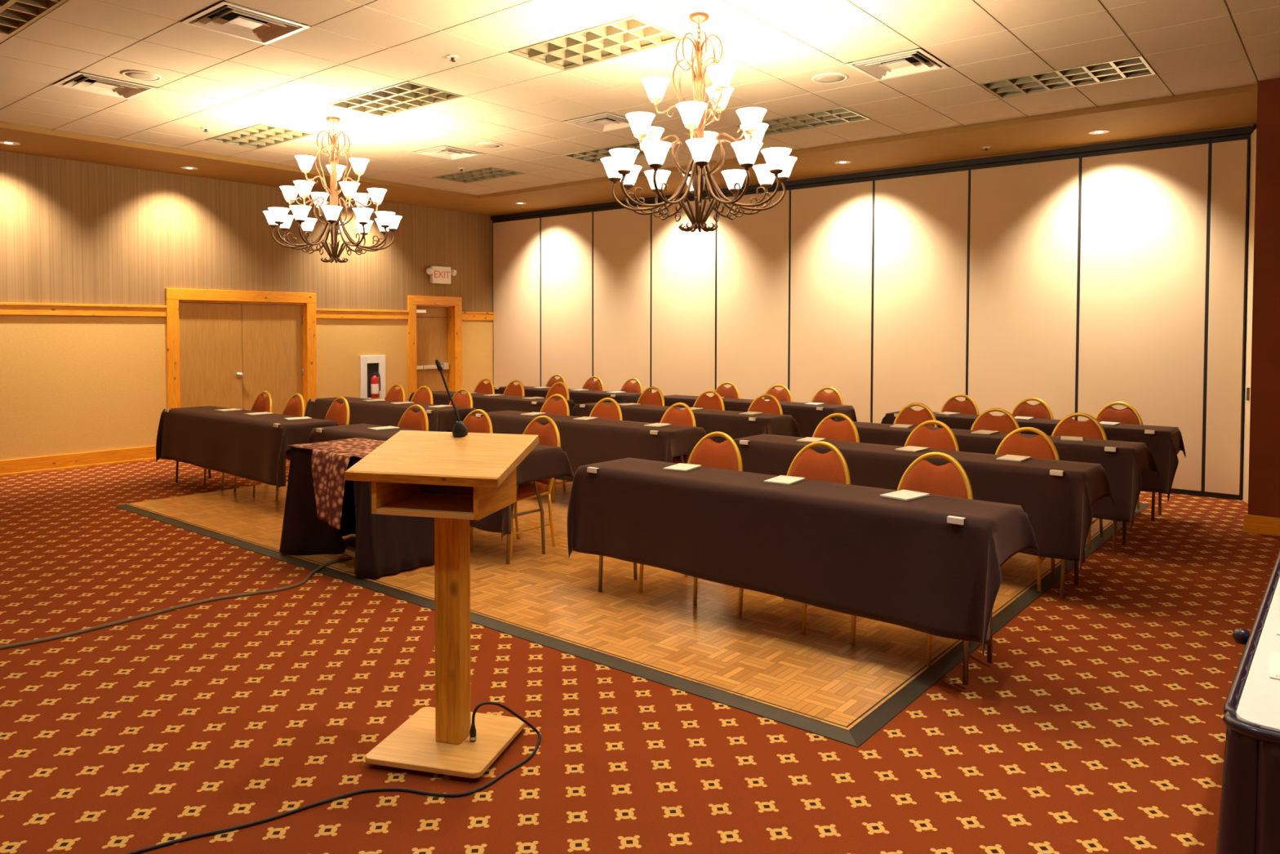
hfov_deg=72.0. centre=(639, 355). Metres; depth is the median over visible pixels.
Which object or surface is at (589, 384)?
banquet chair
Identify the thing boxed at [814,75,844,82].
grille
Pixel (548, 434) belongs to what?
banquet chair
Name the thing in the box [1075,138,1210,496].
partition panel
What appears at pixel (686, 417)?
banquet chair
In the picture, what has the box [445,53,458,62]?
sprinkler head
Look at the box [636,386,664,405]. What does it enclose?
banquet chair
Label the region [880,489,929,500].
notepad
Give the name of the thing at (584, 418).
notepad
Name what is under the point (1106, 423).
notepad
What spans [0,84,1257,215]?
ceiling
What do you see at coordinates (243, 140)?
ceiling light
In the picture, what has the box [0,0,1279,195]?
ceiling
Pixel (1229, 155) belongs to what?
partition panel
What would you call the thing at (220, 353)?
door
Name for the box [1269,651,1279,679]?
paper sheet
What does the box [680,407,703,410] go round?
notepad
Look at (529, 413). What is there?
notepad
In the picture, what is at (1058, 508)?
tablecloth
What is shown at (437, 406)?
notepad
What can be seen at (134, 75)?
grille
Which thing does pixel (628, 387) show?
banquet chair
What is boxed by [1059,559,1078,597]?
folding table
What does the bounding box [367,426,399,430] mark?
notepad
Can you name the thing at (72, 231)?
wall
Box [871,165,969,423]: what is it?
partition panel
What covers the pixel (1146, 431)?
clip
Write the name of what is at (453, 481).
lectern
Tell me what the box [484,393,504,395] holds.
notepad
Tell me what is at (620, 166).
chandelier
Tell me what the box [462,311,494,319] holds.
trim
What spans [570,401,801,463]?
tablecloth
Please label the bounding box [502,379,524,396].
banquet chair
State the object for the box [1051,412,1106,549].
banquet chair
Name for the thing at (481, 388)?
banquet chair
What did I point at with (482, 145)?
grille
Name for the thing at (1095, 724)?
floor
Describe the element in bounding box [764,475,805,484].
notepad
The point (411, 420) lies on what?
banquet chair
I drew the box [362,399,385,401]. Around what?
notepad
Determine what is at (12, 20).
ceiling light
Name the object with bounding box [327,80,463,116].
ceiling light
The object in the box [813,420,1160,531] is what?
tablecloth
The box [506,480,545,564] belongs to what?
banquet chair
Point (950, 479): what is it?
banquet chair
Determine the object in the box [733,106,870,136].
ceiling light
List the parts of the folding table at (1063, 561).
leg, leg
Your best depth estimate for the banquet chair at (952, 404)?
8.85 m
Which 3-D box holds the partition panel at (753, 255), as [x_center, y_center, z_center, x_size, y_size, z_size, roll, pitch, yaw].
[1.500,-0.459,11.758,1.141,3.446,0.050,2,2,39]
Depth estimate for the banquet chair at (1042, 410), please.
8.42 m
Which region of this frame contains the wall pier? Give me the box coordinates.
[1248,77,1279,517]
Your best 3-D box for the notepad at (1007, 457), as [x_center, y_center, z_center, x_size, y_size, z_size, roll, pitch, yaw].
[2.406,0.662,5.673,0.150,0.010,0.210,2,2,41]
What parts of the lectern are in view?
panel, plate, post, panel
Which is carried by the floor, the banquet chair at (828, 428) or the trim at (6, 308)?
the banquet chair at (828, 428)
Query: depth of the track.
9.88 m
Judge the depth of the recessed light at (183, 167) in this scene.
10.51 m
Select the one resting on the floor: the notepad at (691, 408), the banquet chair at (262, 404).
the banquet chair at (262, 404)
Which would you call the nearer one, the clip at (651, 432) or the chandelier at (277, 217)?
the clip at (651, 432)
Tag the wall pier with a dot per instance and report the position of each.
(1264, 483)
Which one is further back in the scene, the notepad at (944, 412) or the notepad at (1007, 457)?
the notepad at (944, 412)
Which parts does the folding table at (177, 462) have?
leg, leg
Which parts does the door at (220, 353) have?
casing, knob, head casing, casing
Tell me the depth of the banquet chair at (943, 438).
6.30 m
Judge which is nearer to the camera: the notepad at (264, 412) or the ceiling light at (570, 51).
the ceiling light at (570, 51)
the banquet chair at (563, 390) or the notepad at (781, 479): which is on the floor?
the banquet chair at (563, 390)
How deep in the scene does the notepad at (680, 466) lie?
5.24 m
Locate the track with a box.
[489,124,1254,220]
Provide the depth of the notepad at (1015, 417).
8.23 m
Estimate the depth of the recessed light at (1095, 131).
8.51 m
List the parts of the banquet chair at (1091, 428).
frame, leg, leg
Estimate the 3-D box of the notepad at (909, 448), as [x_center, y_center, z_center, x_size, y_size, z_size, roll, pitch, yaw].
[1.884,0.648,6.098,0.150,0.010,0.210,2,2,42]
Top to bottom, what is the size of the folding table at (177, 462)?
0.756 m
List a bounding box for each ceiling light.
[0,0,66,35]
[204,123,314,148]
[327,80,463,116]
[432,166,525,182]
[507,15,686,71]
[560,141,671,162]
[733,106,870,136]
[977,54,1155,98]
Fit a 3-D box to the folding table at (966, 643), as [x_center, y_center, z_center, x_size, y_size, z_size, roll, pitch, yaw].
[0.718,1.077,4.777,2.400,0.756,0.450,2,2,39]
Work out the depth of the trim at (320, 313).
12.99 m
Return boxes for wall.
[0,151,493,460]
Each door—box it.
[164,288,316,414]
[407,295,462,401]
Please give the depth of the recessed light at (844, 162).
10.07 m
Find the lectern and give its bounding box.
[344,430,539,778]
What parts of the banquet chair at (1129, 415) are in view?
frame, leg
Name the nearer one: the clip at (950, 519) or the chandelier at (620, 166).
the clip at (950, 519)
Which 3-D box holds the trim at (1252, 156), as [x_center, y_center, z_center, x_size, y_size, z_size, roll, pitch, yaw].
[5.720,-0.352,8.187,0.175,3.470,0.250,2,2,39]
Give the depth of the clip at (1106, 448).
6.20 m
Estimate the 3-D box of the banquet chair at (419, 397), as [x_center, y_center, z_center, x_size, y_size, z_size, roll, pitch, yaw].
[-2.624,0.825,9.834,0.426,0.944,0.575,2,2,40]
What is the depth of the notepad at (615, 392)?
11.42 m
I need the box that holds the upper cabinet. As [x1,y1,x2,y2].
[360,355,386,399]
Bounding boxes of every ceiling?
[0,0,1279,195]
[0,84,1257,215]
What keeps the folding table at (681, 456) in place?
on the floor
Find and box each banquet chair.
[203,390,272,490]
[233,393,304,497]
[275,396,349,500]
[384,383,405,401]
[397,404,428,431]
[410,385,433,404]
[445,388,472,431]
[462,408,493,433]
[470,415,560,559]
[473,377,494,394]
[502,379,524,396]
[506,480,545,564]
[533,393,569,497]
[545,373,565,387]
[545,382,568,399]
[551,397,622,502]
[582,376,604,391]
[620,377,642,393]
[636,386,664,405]
[638,431,742,605]
[659,402,696,463]
[693,390,724,410]
[712,382,739,398]
[737,440,850,634]
[747,393,782,414]
[762,384,792,401]
[810,386,843,404]
[812,413,859,442]
[850,451,973,666]
[893,402,937,427]
[904,419,959,451]
[939,394,979,414]
[970,408,1021,433]
[995,426,1059,591]
[1011,397,1053,419]
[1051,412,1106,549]
[1095,401,1142,509]
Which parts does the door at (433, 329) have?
casing, head casing, casing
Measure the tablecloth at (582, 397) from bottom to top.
0.552 m
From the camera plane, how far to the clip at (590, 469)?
5.24 m
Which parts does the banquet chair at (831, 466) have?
leg, leg, frame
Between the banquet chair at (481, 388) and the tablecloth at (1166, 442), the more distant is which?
the banquet chair at (481, 388)
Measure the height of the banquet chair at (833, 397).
0.944 m
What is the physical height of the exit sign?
0.275 m
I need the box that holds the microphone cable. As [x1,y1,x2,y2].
[124,701,541,853]
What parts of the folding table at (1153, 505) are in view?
leg, leg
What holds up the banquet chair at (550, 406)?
on the floor
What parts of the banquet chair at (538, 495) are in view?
leg, leg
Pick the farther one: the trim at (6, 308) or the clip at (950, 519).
the trim at (6, 308)
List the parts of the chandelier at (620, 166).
lamp shade, lamp shade, lamp shade, lamp shade, arm, lamp shade, lamp shade, lamp shade, arm, lamp shade, arm, arm, arm, arm, arm, arm, lamp shade, lamp shade, arm, chain, arm, lamp shade, arm, lamp shade, arm, lamp shade, arm, lamp shade, arm, arm, arm, lamp shade, arm, arm, arm, lamp shade, lamp shade, lamp shade, lamp shade, lamp shade, lamp shade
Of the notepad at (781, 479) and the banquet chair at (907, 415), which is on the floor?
the banquet chair at (907, 415)
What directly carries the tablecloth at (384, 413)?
on the folding table
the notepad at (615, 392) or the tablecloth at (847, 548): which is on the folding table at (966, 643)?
the tablecloth at (847, 548)
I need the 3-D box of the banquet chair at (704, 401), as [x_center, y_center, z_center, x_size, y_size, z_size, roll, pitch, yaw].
[0.587,0.850,9.201,0.426,0.944,0.575,1,2,38]
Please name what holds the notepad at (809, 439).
on the tablecloth at (1058, 508)
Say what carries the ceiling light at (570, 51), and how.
attached to the ceiling at (223, 83)
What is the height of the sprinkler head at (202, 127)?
0.039 m
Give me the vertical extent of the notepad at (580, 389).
0.010 m
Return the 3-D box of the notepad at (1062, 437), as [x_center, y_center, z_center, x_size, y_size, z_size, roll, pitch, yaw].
[3.278,0.633,6.691,0.150,0.010,0.210,1,2,26]
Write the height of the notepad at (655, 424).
0.010 m
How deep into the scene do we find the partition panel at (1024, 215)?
9.54 m
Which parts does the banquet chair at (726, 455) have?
leg, leg, frame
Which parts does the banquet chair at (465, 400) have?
frame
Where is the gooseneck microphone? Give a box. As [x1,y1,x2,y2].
[435,359,467,436]
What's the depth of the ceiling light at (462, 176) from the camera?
11.32 m
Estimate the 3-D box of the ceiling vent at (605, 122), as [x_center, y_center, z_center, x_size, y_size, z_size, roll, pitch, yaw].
[-0.335,-2.276,8.376,0.569,0.152,0.569,2,2,39]
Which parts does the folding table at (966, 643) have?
leg, leg, leg, leg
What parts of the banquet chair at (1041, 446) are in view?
frame, leg, leg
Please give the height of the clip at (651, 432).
0.029 m
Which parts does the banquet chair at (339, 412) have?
leg, seat, frame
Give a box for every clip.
[315,427,324,432]
[586,466,599,473]
[649,430,657,434]
[739,440,749,444]
[748,417,755,421]
[946,515,965,524]
[1049,469,1063,475]
[1104,446,1116,451]
[1144,429,1155,434]
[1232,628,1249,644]
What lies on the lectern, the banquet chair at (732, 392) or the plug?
the plug
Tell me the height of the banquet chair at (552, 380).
0.944 m
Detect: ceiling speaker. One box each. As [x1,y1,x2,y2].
[120,70,162,80]
[475,142,502,148]
[811,72,848,83]
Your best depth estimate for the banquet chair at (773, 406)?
8.85 m
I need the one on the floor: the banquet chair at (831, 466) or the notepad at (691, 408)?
the banquet chair at (831, 466)
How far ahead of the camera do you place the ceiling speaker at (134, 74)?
6.81 m
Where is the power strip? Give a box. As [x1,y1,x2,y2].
[342,543,355,557]
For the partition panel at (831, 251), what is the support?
hanging from the track
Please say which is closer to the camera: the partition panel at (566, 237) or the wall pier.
the wall pier
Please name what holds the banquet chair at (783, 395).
on the floor
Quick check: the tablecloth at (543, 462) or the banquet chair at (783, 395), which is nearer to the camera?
the tablecloth at (543, 462)
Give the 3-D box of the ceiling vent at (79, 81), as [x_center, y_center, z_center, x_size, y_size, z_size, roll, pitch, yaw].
[-4.339,-2.247,7.145,0.569,0.152,0.569,2,2,39]
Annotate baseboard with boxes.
[0,445,161,476]
[1243,514,1279,536]
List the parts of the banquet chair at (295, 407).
leg, leg, frame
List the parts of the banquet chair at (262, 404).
leg, leg, frame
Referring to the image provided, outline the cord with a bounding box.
[0,556,351,649]
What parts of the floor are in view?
edge trim, edge trim, edge trim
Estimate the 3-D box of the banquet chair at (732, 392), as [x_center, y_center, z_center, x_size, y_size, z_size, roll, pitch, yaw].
[0.911,0.807,10.640,0.426,0.944,0.575,1,2,39]
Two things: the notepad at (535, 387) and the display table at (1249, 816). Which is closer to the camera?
the display table at (1249, 816)
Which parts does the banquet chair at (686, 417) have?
seat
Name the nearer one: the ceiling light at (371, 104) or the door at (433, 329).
the ceiling light at (371, 104)
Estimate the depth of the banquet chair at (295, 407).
8.74 m
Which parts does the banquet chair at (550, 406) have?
frame, leg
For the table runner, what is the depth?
5.84 m
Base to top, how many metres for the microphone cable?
0.184 m
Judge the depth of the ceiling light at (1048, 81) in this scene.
6.91 m
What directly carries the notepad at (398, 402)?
on the tablecloth at (384, 413)
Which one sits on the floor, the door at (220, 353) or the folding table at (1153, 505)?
the folding table at (1153, 505)
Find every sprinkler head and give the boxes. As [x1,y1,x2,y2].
[200,126,211,132]
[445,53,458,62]
[981,146,991,151]
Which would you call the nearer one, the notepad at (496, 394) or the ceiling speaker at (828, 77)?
the ceiling speaker at (828, 77)
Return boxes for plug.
[469,723,476,742]
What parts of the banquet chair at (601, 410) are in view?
leg, frame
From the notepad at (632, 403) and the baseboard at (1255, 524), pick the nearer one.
the baseboard at (1255, 524)
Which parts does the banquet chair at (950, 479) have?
leg, leg, frame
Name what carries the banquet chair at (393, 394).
on the floor
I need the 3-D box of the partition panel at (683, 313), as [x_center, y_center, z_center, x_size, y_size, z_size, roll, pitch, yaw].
[0.615,-0.483,12.479,1.141,3.446,0.050,2,2,39]
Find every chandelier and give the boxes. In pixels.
[262,116,402,262]
[600,12,796,231]
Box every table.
[175,461,288,482]
[279,446,434,577]
[598,555,992,685]
[680,455,684,463]
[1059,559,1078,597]
[1112,520,1126,554]
[1151,492,1161,521]
[1215,551,1279,853]
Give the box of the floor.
[0,458,1279,853]
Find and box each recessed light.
[0,140,19,145]
[180,166,198,169]
[834,160,851,164]
[1088,129,1110,134]
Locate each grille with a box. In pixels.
[124,71,158,79]
[478,143,499,147]
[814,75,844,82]
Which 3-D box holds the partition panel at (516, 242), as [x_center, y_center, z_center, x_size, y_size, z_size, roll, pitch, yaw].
[-2.042,-0.553,14.646,1.155,3.446,0.050,2,2,39]
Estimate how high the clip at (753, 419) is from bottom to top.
0.029 m
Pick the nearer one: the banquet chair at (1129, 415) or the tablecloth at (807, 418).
the banquet chair at (1129, 415)
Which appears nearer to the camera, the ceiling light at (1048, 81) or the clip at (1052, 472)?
the clip at (1052, 472)
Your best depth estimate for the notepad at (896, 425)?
7.52 m
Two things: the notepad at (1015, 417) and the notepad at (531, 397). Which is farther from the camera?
the notepad at (531, 397)
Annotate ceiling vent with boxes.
[52,71,156,99]
[180,0,310,44]
[413,145,484,159]
[562,111,631,132]
[845,47,950,80]
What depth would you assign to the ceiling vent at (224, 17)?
5.71 m
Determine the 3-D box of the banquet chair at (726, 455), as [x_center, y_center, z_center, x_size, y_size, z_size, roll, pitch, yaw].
[0.332,0.964,5.410,0.426,0.944,0.575,1,2,38]
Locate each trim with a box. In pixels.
[0,302,166,316]
[315,308,408,319]
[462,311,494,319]
[1241,128,1256,503]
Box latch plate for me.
[1246,387,1249,400]
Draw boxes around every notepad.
[214,408,242,411]
[244,411,272,415]
[283,416,311,420]
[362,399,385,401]
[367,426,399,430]
[390,401,413,404]
[428,404,452,407]
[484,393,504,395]
[520,412,546,415]
[522,396,543,399]
[534,386,551,388]
[569,388,588,391]
[573,416,598,420]
[606,391,626,393]
[618,402,639,405]
[644,422,671,426]
[662,462,701,471]
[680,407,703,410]
[739,411,762,414]
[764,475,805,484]
[796,436,826,442]
[804,402,824,404]
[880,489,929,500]
[889,423,913,427]
[895,445,928,452]
[935,411,959,414]
[970,429,999,434]
[995,454,1031,462]
[1014,416,1033,419]
[1060,435,1083,441]
[1099,421,1120,425]
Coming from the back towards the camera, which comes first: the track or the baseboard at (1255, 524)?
the track
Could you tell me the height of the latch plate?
0.120 m
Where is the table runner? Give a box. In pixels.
[287,437,386,529]
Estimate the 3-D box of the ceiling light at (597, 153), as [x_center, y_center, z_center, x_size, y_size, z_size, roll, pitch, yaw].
[-0.276,-2.321,9.827,1.150,0.135,0.569,2,2,39]
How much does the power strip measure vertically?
0.038 m
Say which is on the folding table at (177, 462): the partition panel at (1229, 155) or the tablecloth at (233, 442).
the tablecloth at (233, 442)
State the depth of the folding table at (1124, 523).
6.28 m
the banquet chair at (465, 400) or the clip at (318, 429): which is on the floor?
the banquet chair at (465, 400)
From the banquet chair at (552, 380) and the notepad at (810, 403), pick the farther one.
the banquet chair at (552, 380)
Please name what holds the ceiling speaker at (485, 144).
attached to the ceiling at (223, 83)
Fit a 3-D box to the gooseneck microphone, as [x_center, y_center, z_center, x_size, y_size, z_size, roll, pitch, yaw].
[-0.760,0.170,3.524,0.152,0.306,0.068,1,2,15]
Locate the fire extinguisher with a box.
[370,372,380,397]
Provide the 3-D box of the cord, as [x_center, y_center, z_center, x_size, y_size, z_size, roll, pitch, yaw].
[-2.814,1.445,4.929,0.278,0.050,2.822,2,2,40]
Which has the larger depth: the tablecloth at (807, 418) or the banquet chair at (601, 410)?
the tablecloth at (807, 418)
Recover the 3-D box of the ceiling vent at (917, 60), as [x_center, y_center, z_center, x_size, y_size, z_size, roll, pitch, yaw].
[1.916,-2.217,6.541,0.569,0.152,0.569,2,2,39]
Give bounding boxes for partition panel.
[492,214,540,386]
[540,208,592,389]
[592,202,651,391]
[650,195,716,396]
[715,186,790,399]
[788,177,874,422]
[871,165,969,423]
[966,153,1080,420]
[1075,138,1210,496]
[1203,133,1249,500]
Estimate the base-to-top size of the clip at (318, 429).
0.029 m
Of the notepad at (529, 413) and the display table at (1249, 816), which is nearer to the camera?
the display table at (1249, 816)
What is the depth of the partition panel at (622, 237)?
13.16 m
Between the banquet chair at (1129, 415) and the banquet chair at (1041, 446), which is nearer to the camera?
the banquet chair at (1041, 446)
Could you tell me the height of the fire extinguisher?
0.384 m
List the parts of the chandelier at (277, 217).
lamp shade, lamp shade, lamp shade, lamp shade, arm, lamp shade, arm, lamp shade, arm, lamp shade, arm, lamp shade, arm, arm, arm, arm, lamp shade, arm, lamp shade, arm, lamp shade, arm, arm, lamp shade, arm, arm, arm, arm, lamp shade, lamp shade, arm, arm, lamp shade, lamp shade, arm, lamp shade, lamp shade, lamp shade, lamp shade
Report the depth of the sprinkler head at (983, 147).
9.22 m
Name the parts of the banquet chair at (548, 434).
leg, leg, leg, seat, rail, frame, leg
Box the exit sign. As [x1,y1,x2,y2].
[426,266,456,284]
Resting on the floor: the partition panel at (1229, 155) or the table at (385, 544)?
the table at (385, 544)
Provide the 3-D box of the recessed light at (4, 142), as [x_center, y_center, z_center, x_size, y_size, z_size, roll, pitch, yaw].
[-6.535,-2.195,9.118,0.194,0.007,0.194,2,2,39]
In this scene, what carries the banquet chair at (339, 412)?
on the floor
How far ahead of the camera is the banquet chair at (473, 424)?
7.08 m
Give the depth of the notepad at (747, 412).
8.63 m
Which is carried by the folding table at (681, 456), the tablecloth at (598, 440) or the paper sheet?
the tablecloth at (598, 440)
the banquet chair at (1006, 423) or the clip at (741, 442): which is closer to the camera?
the clip at (741, 442)
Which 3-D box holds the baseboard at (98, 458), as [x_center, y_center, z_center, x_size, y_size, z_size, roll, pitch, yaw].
[-8.487,1.285,7.696,0.036,0.175,8.335,2,2,39]
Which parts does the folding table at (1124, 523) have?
leg, leg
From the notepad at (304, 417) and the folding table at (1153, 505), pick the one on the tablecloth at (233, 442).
the notepad at (304, 417)
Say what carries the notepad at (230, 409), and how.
on the tablecloth at (233, 442)
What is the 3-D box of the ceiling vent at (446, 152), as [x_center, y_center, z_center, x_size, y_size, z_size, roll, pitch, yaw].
[-2.136,-2.324,9.845,0.569,0.152,0.569,2,2,39]
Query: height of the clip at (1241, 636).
0.044 m
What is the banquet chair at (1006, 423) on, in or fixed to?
on the floor
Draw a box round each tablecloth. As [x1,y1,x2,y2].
[155,405,339,491]
[304,396,476,431]
[307,423,573,540]
[408,390,576,431]
[474,410,706,481]
[493,386,641,404]
[567,457,1040,656]
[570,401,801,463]
[663,395,857,437]
[733,434,1114,571]
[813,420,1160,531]
[880,410,1185,501]
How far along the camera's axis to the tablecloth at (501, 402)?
10.45 m
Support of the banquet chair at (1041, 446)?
on the floor
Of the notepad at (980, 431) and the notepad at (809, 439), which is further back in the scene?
the notepad at (980, 431)

